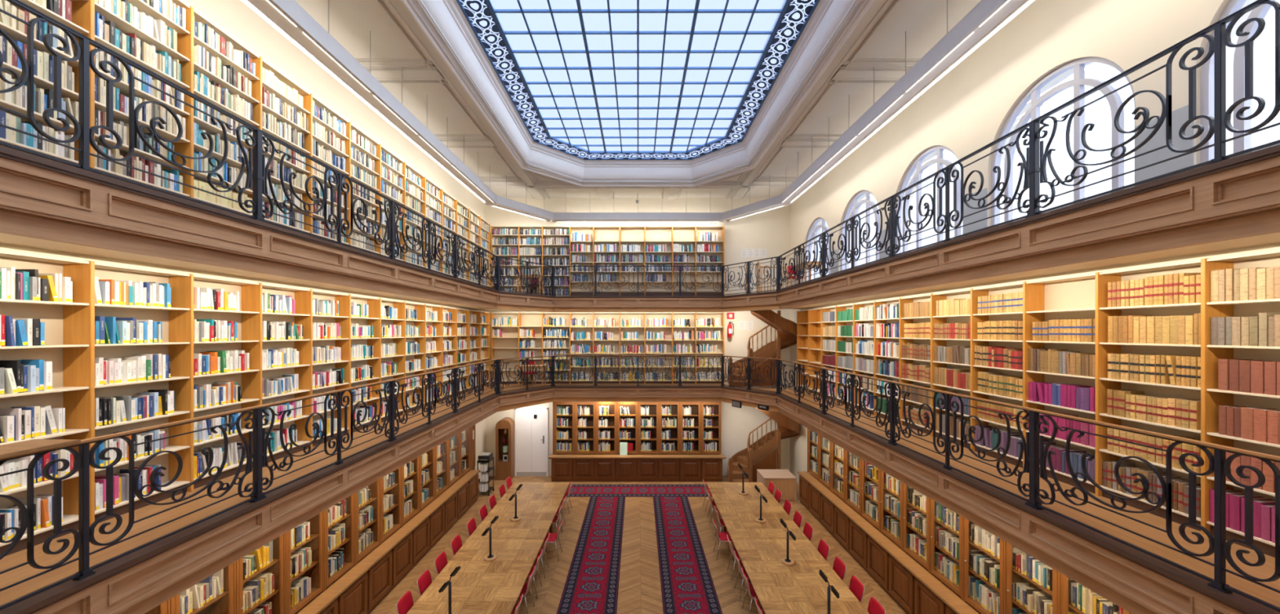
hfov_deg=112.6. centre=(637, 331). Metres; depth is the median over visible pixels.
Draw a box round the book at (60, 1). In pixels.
[58,0,61,16]
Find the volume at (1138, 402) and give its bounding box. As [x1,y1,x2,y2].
[1135,395,1158,420]
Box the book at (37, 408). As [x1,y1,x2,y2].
[10,405,39,437]
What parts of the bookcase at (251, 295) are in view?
panel, panel, shelf, shelf, shelf, shelf, shelf, shelf, shelf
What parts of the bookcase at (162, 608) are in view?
glazed door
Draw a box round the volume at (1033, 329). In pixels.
[1031,321,1035,340]
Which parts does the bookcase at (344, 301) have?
panel, panel, shelf, shelf, shelf, shelf, shelf, shelf, shelf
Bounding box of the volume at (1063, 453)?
[1061,451,1065,473]
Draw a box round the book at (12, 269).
[0,266,15,299]
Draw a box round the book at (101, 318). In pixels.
[94,315,104,343]
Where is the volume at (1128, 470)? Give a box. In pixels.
[1125,467,1131,494]
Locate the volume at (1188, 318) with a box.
[1185,315,1193,344]
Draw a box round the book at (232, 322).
[226,321,233,341]
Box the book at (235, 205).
[231,191,239,209]
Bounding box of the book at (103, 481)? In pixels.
[94,478,106,507]
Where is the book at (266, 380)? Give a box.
[264,378,269,396]
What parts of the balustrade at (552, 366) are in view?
post, scroll panel, rail, handrail, post, post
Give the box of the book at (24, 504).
[13,503,35,530]
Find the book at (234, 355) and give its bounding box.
[229,353,237,371]
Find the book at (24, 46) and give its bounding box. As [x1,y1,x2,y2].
[22,43,26,61]
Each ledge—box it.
[0,439,80,465]
[553,353,581,360]
[601,353,622,360]
[655,353,675,355]
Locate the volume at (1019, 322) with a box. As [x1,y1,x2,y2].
[1017,320,1020,340]
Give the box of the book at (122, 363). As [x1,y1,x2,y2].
[120,362,124,382]
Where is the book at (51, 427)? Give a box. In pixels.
[40,405,57,434]
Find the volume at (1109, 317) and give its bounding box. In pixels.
[1107,315,1112,342]
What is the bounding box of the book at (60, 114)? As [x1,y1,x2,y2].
[57,97,62,118]
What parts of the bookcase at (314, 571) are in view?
shelf, shelf, shelf, glazed door, cupboard door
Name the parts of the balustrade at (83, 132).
rail, rail, scroll panel, rail, post, rail, scroll panel, rail, rail, post, rail, rail, scroll panel, rail, post, rail, scroll panel, rail, rail, post, rail, scroll panel, post, scroll panel, post, scroll panel, post, post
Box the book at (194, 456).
[193,455,196,479]
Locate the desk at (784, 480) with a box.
[756,469,796,501]
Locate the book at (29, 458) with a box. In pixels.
[13,454,34,466]
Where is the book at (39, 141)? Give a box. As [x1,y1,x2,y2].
[20,121,42,150]
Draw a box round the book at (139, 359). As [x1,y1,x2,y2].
[121,356,142,381]
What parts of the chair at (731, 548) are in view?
leg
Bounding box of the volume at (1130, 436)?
[1126,431,1133,456]
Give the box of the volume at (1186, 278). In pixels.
[1183,275,1189,303]
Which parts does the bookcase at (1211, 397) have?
panel, shelf, shelf, shelf, shelf, shelf, shelf, shelf, panel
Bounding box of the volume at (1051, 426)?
[1048,413,1065,436]
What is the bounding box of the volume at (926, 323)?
[925,322,928,337]
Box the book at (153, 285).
[149,283,155,306]
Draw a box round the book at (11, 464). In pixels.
[2,462,14,489]
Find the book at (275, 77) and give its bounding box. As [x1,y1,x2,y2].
[274,75,277,90]
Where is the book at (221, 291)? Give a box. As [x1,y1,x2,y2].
[212,288,223,310]
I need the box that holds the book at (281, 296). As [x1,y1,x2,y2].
[275,294,284,313]
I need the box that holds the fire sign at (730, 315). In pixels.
[727,312,734,319]
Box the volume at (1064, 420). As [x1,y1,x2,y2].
[1062,417,1066,439]
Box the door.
[515,407,548,475]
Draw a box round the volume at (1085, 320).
[1084,319,1087,342]
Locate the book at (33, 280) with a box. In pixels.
[29,276,37,300]
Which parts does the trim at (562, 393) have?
fascia frame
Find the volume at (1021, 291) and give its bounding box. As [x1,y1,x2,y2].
[1021,291,1022,311]
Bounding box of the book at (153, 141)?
[143,133,155,155]
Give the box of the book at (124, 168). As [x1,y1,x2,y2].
[122,156,126,175]
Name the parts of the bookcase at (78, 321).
panel, panel, shelf, shelf, shelf, shelf, shelf, shelf, shelf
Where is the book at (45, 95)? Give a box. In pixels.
[44,93,47,110]
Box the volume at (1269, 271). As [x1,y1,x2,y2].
[1266,266,1273,299]
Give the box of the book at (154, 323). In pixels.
[152,321,156,342]
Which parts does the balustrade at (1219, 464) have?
post, scroll panel, post, scroll panel, post, scroll panel, rail, post, scroll panel, rail, rail, post, rail, rail, rail, scroll panel, post, rail, scroll panel, rail, rail, handrail, rail, post, rail, rail, rail, scroll panel, post, rail, scroll panel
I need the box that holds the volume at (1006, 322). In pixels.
[1005,320,1008,340]
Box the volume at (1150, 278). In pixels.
[1148,275,1153,305]
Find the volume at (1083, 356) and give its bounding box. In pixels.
[1081,354,1085,376]
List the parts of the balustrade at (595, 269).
post, scroll panel, post, scroll panel, rail, post, scroll panel, post, scroll panel, post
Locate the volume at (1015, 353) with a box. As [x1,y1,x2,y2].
[1013,351,1017,368]
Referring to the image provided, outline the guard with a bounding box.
[745,261,792,293]
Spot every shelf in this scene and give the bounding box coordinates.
[476,457,493,462]
[478,475,493,482]
[478,485,493,492]
[479,466,493,472]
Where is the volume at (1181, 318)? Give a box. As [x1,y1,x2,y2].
[1177,315,1185,344]
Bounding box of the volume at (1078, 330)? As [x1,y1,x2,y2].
[1075,319,1080,342]
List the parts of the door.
kick plate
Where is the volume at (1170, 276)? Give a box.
[1168,274,1173,304]
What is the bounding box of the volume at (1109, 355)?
[1107,353,1111,378]
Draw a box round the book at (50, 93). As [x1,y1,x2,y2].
[43,88,53,118]
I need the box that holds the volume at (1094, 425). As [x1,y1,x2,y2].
[1093,424,1095,447]
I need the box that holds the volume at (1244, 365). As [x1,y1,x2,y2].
[1239,360,1259,392]
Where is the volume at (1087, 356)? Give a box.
[1085,354,1089,376]
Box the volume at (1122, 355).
[1120,353,1137,380]
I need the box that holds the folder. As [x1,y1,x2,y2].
[627,443,632,451]
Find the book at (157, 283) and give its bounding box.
[142,281,158,306]
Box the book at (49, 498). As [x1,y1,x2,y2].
[34,496,52,525]
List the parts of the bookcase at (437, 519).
shelf, shelf, glazed door, cupboard door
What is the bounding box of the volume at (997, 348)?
[996,347,999,367]
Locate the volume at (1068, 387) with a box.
[1066,385,1071,408]
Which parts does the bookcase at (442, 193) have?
panel, shelf, shelf, shelf, shelf, shelf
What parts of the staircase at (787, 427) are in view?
newel post, newel post, handrail, under panel, corner post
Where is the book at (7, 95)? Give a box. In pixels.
[3,72,11,102]
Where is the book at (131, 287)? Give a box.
[128,285,133,305]
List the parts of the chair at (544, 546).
leg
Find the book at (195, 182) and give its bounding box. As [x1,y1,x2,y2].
[193,178,198,197]
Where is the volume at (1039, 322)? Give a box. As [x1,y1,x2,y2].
[1038,321,1041,341]
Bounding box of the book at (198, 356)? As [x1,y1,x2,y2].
[193,353,201,375]
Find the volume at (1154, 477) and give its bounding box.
[1152,475,1156,502]
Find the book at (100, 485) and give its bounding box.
[98,483,102,509]
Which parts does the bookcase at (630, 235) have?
panel, shelf, shelf, shelf, shelf, shelf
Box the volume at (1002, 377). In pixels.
[1000,376,1004,395]
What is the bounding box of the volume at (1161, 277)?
[1158,275,1164,304]
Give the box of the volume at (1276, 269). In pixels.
[1273,266,1279,298]
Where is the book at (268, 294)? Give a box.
[267,293,270,312]
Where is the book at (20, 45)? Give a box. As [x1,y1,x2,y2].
[14,40,22,69]
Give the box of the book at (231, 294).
[227,292,233,311]
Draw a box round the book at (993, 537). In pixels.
[991,533,997,556]
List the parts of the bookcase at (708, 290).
panel, shelf, shelf, shelf, shelf, shelf, shelf, panel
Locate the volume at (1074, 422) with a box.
[1073,420,1076,442]
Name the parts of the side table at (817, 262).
leg, leg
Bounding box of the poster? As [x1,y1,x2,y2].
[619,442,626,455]
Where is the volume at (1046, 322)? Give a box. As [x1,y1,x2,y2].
[1044,321,1048,341]
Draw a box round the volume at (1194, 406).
[1189,400,1200,430]
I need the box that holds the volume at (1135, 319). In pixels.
[1133,316,1139,342]
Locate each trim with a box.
[0,145,499,309]
[0,393,499,613]
[355,58,448,84]
[373,0,550,199]
[400,0,875,186]
[433,133,497,148]
[478,176,524,184]
[486,181,790,188]
[497,290,554,311]
[497,386,555,412]
[520,162,584,186]
[553,295,722,311]
[553,385,722,401]
[593,186,614,199]
[661,186,682,199]
[691,162,755,186]
[721,290,778,311]
[721,385,778,412]
[725,0,902,199]
[751,176,797,184]
[776,143,1279,309]
[776,393,1279,613]
[778,133,842,148]
[789,104,1194,285]
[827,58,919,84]
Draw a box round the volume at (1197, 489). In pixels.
[1195,487,1200,517]
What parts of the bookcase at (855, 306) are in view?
panel, shelf, shelf, shelf, shelf, shelf, panel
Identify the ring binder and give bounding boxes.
[479,482,483,492]
[480,462,484,471]
[480,472,484,481]
[481,482,485,492]
[482,472,486,481]
[483,462,487,471]
[484,472,488,481]
[484,482,488,492]
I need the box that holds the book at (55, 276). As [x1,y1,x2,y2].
[38,273,57,302]
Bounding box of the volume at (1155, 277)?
[1153,275,1158,305]
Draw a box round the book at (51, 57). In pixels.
[48,54,53,83]
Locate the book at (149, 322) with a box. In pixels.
[135,320,152,342]
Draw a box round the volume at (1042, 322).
[1041,321,1044,341]
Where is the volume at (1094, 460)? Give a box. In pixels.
[1092,457,1095,481]
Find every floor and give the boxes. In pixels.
[0,383,1279,607]
[369,475,906,613]
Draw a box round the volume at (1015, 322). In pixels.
[1014,320,1017,340]
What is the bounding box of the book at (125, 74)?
[118,60,128,83]
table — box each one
[406,538,544,613]
[468,482,569,564]
[515,274,543,294]
[516,364,546,387]
[706,482,808,564]
[731,538,869,613]
[794,261,822,284]
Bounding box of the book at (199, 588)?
[196,585,203,608]
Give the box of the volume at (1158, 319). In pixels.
[1155,315,1162,343]
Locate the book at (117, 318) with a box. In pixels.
[115,317,135,343]
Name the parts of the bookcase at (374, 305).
panel, panel, shelf, shelf, shelf, shelf, shelf, shelf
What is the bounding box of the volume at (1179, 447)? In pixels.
[1175,437,1198,469]
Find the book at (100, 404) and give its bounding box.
[98,402,102,426]
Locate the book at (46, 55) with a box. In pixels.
[40,51,48,80]
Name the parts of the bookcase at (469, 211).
panel, shelf, shelf, shelf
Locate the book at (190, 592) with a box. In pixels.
[189,591,192,613]
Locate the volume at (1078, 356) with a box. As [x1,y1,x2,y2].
[1075,353,1095,375]
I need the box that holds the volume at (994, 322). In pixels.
[992,320,996,339]
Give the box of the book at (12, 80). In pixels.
[11,78,14,103]
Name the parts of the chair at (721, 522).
seat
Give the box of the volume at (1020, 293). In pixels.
[1017,292,1021,311]
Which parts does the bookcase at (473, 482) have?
glazed door, cupboard door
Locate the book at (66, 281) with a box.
[62,276,71,302]
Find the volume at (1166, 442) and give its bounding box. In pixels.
[1162,435,1190,465]
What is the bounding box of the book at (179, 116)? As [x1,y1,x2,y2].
[177,114,180,134]
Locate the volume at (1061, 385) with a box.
[1060,384,1063,406]
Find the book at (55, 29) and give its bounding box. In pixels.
[50,25,57,49]
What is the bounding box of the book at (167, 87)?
[165,84,169,103]
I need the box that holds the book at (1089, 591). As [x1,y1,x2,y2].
[1087,588,1094,613]
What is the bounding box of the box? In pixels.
[502,445,508,452]
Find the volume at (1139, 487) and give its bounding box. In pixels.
[1136,469,1161,497]
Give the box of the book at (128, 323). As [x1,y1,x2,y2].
[127,322,129,343]
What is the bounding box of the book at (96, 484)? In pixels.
[94,482,98,511]
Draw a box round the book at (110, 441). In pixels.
[107,439,113,464]
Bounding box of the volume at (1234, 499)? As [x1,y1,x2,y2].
[1229,493,1262,531]
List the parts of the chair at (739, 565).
backrest, leg, seat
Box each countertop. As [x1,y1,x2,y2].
[297,470,479,613]
[547,454,726,458]
[797,471,978,613]
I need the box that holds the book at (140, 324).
[138,322,143,342]
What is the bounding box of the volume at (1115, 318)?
[1112,315,1118,342]
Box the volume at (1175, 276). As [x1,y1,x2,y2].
[1173,273,1178,303]
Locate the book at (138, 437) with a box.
[136,435,140,457]
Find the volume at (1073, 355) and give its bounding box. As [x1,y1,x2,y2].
[1070,352,1091,375]
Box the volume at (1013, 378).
[1012,377,1022,397]
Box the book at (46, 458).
[42,451,50,481]
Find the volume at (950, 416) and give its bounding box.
[950,416,960,435]
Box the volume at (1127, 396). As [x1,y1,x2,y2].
[1125,394,1144,417]
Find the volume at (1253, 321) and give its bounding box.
[1248,315,1258,346]
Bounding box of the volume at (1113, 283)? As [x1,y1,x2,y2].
[1111,281,1116,306]
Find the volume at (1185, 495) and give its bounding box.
[1182,484,1200,514]
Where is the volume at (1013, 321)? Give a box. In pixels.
[1011,320,1022,340]
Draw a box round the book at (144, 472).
[141,470,146,494]
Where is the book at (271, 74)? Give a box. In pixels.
[267,70,274,88]
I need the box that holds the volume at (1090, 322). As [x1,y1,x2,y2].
[1087,319,1093,342]
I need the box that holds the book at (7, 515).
[0,512,11,540]
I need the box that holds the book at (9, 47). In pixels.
[6,40,12,65]
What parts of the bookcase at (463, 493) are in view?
glazed door, cupboard door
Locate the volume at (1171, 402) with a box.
[1167,398,1189,426]
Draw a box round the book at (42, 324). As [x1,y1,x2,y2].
[40,322,44,345]
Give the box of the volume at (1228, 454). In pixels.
[1226,451,1230,481]
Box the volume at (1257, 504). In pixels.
[1253,499,1275,537]
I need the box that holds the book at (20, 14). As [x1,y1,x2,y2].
[17,8,24,33]
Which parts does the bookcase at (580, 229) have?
panel, shelf, shelf, shelf, shelf, shelf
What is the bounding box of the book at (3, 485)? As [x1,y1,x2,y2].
[0,466,8,492]
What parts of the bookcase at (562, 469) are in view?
cupboard door, glazed door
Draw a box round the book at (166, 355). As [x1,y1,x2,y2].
[165,354,168,377]
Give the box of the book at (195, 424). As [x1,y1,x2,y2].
[193,421,197,443]
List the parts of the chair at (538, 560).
seat, leg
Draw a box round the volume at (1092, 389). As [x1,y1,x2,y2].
[1089,386,1095,412]
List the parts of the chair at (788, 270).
backrest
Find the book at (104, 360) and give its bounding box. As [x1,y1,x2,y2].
[103,360,106,384]
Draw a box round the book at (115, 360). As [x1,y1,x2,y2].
[103,358,121,382]
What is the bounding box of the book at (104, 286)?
[98,282,109,304]
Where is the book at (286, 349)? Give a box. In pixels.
[275,347,288,366]
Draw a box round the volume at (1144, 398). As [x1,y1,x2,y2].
[1140,395,1156,421]
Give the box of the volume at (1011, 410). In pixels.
[1008,407,1013,426]
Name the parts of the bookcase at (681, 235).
panel, shelf, shelf, shelf, shelf, shelf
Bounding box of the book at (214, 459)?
[208,453,215,471]
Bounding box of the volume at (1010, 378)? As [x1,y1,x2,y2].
[1008,377,1012,397]
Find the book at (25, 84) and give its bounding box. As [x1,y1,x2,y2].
[23,80,35,111]
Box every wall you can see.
[0,0,485,479]
[485,197,790,475]
[790,0,1279,484]
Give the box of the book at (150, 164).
[145,160,153,183]
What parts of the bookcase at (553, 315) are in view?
panel, shelf, shelf, shelf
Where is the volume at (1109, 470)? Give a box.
[1106,461,1112,488]
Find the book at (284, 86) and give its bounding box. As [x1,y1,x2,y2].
[282,82,286,96]
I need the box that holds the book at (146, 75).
[145,73,148,93]
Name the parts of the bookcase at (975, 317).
panel, shelf, shelf, shelf, shelf, shelf, shelf, shelf, panel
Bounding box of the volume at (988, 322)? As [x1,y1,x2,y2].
[986,320,991,339]
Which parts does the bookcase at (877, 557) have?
cupboard door, glazed door, shelf, shelf, shelf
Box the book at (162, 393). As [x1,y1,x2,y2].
[147,389,167,414]
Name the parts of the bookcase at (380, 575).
shelf, shelf, shelf, glazed door, cupboard door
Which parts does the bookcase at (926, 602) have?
cupboard door, glazed door, shelf, shelf, shelf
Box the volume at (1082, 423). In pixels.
[1080,419,1095,444]
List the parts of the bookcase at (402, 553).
shelf, shelf, shelf, glazed door, cupboard door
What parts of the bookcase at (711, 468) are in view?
shelf, glazed door, cupboard door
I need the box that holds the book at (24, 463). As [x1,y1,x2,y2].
[5,459,27,486]
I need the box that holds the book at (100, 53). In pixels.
[98,50,103,71]
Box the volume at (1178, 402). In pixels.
[1175,399,1195,426]
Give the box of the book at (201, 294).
[199,292,204,309]
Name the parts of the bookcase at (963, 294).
panel, shelf, shelf, shelf, shelf, shelf, shelf, shelf, panel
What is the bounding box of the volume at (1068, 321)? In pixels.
[1066,319,1071,342]
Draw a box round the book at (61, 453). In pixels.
[50,448,65,477]
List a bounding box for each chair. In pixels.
[395,590,413,613]
[416,568,431,595]
[434,551,447,575]
[450,533,462,555]
[466,517,476,536]
[479,504,488,521]
[488,494,496,510]
[498,484,506,497]
[505,475,512,489]
[511,594,523,613]
[514,565,535,613]
[517,548,542,599]
[522,361,535,385]
[527,533,550,578]
[528,279,539,294]
[542,519,563,561]
[551,502,563,540]
[555,495,566,531]
[563,481,572,513]
[702,479,711,511]
[706,488,716,523]
[712,518,733,560]
[714,506,733,544]
[726,534,740,580]
[733,550,759,600]
[741,567,762,613]
[754,596,763,613]
[768,481,774,495]
[774,488,782,503]
[783,498,791,515]
[786,266,803,286]
[793,510,802,528]
[803,521,813,541]
[817,538,829,560]
[832,555,846,581]
[848,574,864,603]
[867,596,885,613]
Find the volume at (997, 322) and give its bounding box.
[995,320,999,339]
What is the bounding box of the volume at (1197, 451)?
[1192,444,1200,473]
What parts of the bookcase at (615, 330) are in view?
panel, shelf, shelf, shelf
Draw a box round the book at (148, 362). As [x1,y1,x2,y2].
[146,360,151,380]
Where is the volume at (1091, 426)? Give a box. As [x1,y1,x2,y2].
[1088,423,1093,446]
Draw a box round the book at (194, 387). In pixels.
[193,386,197,408]
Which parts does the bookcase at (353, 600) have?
shelf, shelf, shelf, glazed door, cupboard door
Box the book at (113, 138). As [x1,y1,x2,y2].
[111,122,116,141]
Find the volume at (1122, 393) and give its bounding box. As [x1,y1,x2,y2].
[1118,390,1143,417]
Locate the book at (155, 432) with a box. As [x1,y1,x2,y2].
[144,429,158,453]
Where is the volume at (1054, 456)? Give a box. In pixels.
[1052,447,1065,470]
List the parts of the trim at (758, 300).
fascia frame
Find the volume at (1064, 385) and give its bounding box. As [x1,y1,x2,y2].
[1063,384,1079,407]
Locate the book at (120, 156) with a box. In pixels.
[119,155,122,174]
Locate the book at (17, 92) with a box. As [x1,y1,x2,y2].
[14,79,21,106]
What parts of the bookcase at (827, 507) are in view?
cupboard door, glazed door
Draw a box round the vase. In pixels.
[502,436,506,443]
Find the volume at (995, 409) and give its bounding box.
[993,404,997,422]
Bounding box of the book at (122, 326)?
[115,320,127,343]
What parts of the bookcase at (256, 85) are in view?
panel, shelf, shelf, shelf, shelf, shelf, shelf, shelf, shelf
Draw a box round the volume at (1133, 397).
[1129,395,1136,419]
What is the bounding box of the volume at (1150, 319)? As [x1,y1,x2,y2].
[1146,315,1155,343]
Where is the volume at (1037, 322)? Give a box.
[1035,321,1038,341]
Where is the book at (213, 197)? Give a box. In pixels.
[210,184,216,203]
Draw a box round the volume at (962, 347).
[961,346,970,364]
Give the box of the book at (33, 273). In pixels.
[15,269,38,300]
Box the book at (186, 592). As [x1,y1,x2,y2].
[179,588,189,613]
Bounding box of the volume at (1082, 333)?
[1080,319,1084,342]
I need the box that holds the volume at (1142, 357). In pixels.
[1139,355,1145,382]
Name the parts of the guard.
newel post, newel post, handrail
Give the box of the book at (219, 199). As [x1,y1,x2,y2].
[216,186,222,204]
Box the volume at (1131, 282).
[1129,280,1134,306]
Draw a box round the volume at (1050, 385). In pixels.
[1048,383,1052,404]
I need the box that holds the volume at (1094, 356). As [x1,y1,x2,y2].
[1093,355,1095,377]
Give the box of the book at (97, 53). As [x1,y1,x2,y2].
[95,47,98,69]
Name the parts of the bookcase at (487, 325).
panel, panel, panel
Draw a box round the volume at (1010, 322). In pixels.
[1008,320,1011,340]
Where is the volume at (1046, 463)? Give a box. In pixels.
[1044,444,1063,467]
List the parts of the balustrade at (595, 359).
post, scroll panel, post, scroll panel, rail, post, handrail, scroll panel, post, scroll panel, post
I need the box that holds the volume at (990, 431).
[989,430,991,448]
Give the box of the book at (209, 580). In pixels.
[199,574,212,601]
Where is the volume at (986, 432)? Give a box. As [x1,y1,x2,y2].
[983,429,991,447]
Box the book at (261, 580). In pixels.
[250,578,263,600]
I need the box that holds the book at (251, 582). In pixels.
[244,579,260,601]
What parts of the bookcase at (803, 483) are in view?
cupboard door, glazed door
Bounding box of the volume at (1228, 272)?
[1225,268,1239,301]
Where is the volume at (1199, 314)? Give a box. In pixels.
[1198,313,1200,344]
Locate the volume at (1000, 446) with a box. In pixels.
[999,431,1001,452]
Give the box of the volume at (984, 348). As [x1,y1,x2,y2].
[982,346,986,366]
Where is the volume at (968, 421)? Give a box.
[963,420,970,434]
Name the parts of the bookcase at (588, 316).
panel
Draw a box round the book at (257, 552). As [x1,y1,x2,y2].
[247,548,262,569]
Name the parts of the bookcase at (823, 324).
panel, shelf, panel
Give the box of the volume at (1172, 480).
[1171,479,1188,508]
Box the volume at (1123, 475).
[1121,466,1140,493]
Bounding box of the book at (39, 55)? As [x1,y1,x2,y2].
[36,50,43,78]
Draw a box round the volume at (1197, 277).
[1195,274,1200,302]
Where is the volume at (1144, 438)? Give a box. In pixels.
[1140,434,1147,460]
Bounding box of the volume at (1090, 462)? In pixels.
[1088,456,1095,481]
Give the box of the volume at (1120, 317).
[1118,315,1122,342]
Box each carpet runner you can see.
[556,497,625,613]
[565,484,712,497]
[653,497,722,613]
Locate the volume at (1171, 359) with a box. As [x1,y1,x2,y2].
[1165,355,1191,384]
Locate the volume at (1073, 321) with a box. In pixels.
[1071,319,1076,342]
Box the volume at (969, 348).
[968,348,970,364]
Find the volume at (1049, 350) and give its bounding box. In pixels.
[1048,349,1066,373]
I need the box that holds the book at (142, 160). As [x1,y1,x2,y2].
[138,157,145,181]
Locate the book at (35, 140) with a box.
[33,128,37,148]
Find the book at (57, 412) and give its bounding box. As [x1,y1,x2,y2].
[51,408,62,432]
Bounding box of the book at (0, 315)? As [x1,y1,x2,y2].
[0,315,0,346]
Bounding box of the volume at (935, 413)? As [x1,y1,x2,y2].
[935,413,945,430]
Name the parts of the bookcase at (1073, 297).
panel, shelf, shelf, shelf, shelf, shelf, shelf, shelf, panel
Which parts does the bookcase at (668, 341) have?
panel, shelf, shelf, shelf, shelf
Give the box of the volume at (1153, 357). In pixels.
[1149,355,1155,382]
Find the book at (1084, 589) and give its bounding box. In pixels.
[1082,586,1087,613]
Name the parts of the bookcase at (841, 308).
panel, shelf, panel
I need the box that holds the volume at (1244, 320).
[1240,316,1248,346]
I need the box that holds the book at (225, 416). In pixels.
[220,415,226,432]
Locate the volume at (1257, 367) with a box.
[1250,360,1271,394]
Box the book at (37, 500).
[15,497,40,529]
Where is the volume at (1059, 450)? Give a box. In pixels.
[1057,448,1073,471]
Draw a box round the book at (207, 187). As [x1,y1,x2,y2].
[204,182,210,201]
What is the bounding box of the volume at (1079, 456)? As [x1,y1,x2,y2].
[1077,454,1095,478]
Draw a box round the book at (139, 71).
[137,69,141,89]
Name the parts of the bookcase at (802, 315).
panel, panel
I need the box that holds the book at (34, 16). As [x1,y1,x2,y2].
[33,14,35,39]
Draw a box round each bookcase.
[0,0,88,165]
[0,250,88,555]
[62,261,190,525]
[64,0,190,196]
[144,600,167,613]
[167,563,233,613]
[168,273,259,491]
[171,5,259,215]
[233,534,284,613]
[241,282,310,462]
[246,56,310,232]
[283,511,337,613]
[294,288,349,448]
[299,93,349,244]
[317,493,367,613]
[335,293,379,434]
[341,121,379,253]
[349,479,391,613]
[367,297,404,423]
[368,143,404,261]
[375,466,412,591]
[393,301,424,414]
[397,161,424,266]
[397,457,429,569]
[414,303,441,406]
[416,448,444,551]
[417,176,441,272]
[431,440,457,535]
[432,306,456,401]
[435,188,456,275]
[445,433,468,521]
[448,307,469,395]
[449,199,469,280]
[457,427,478,511]
[461,309,479,391]
[464,208,479,283]
[472,311,490,386]
[475,216,490,287]
[490,226,518,288]
[490,312,518,383]
[518,226,542,293]
[518,312,542,383]
[542,226,569,294]
[542,312,569,383]
[551,401,573,481]
[569,226,592,294]
[569,312,592,383]
[573,401,595,481]
[592,226,619,294]
[592,312,619,383]
[594,401,615,481]
[615,401,636,481]
[619,226,644,294]
[619,312,644,383]
[636,401,657,481]
[644,226,671,294]
[644,312,671,383]
[657,401,679,481]
[671,226,695,294]
[671,312,695,383]
[678,401,701,481]
[694,226,724,294]
[694,312,724,383]
[699,401,722,481]
[796,309,808,391]
[799,428,817,512]
[808,308,820,395]
[808,434,833,524]
[820,306,835,401]
[821,441,847,538]
[834,448,863,555]
[835,303,853,406]
[849,458,882,573]
[853,301,873,414]
[867,469,905,596]
[873,297,898,423]
[888,482,928,613]
[898,293,930,435]
[914,497,960,613]
[930,288,970,448]
[946,515,1002,613]
[970,282,1022,467]
[1002,539,1055,613]
[1022,273,1095,493]
[1055,570,1127,613]
[1095,259,1200,531]
[1200,249,1279,557]
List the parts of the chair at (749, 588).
leg, backrest, seat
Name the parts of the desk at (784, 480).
panel, panel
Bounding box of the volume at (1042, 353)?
[1040,351,1044,372]
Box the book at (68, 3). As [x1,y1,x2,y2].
[65,0,71,22]
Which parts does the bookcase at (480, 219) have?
panel, shelf, shelf, panel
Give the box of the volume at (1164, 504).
[1162,478,1180,506]
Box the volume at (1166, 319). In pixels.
[1162,315,1169,343]
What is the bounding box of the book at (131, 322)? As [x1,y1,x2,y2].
[115,320,133,343]
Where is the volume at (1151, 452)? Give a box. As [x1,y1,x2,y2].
[1146,435,1155,462]
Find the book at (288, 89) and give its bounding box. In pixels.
[286,84,291,99]
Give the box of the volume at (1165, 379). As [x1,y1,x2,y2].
[1160,355,1170,384]
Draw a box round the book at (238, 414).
[223,410,240,428]
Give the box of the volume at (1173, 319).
[1169,315,1177,344]
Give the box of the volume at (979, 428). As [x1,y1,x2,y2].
[977,426,992,444]
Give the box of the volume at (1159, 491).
[1156,475,1180,502]
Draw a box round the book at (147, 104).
[142,99,149,123]
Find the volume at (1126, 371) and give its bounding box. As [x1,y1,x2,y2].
[1124,354,1129,380]
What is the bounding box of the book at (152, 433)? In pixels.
[137,432,153,453]
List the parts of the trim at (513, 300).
fascia frame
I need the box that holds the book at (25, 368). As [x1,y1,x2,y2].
[23,366,27,392]
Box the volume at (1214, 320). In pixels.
[1210,316,1217,345]
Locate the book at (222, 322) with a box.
[220,320,226,341]
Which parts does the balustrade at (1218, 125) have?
post, post, scroll panel, post, scroll panel, rail, post, scroll panel, rail, rail, post, rail, rail, scroll panel, rail, post, rail, scroll panel, rail, rail, post, rail, rail, scroll panel, rail, post, rail, scroll panel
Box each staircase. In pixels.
[727,309,796,386]
[727,408,799,482]
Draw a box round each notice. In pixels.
[738,320,746,329]
[741,248,746,257]
[746,320,752,329]
[747,248,753,257]
[754,248,759,257]
[760,248,766,257]
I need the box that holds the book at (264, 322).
[262,320,266,340]
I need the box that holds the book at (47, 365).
[44,361,52,390]
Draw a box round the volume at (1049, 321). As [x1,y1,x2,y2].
[1048,320,1051,341]
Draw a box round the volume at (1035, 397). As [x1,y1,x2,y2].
[1031,382,1045,401]
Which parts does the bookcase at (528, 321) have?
panel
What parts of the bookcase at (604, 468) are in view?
cupboard door, glazed door, shelf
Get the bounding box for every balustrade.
[0,0,497,290]
[0,359,497,610]
[497,256,554,295]
[497,355,554,393]
[553,355,722,386]
[554,266,722,295]
[722,256,777,295]
[722,355,777,393]
[777,0,1279,290]
[777,359,1279,612]
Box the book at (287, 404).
[272,401,288,420]
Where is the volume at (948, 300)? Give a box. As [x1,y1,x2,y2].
[946,299,949,315]
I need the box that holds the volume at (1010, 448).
[1008,435,1020,455]
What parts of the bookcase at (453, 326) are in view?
panel, panel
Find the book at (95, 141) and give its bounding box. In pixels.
[94,141,96,166]
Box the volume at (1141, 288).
[1138,279,1144,305]
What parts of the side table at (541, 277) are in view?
leg, leg, leg, leg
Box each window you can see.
[456,0,819,159]
[804,217,830,280]
[840,190,879,271]
[895,145,961,253]
[991,56,1135,225]
[1200,0,1275,167]
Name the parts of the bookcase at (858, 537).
cupboard door, glazed door, shelf, shelf, shelf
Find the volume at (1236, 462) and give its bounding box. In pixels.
[1230,452,1240,482]
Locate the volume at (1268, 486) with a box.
[1262,460,1275,493]
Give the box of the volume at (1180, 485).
[1177,482,1200,512]
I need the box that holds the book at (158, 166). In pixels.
[153,163,160,186]

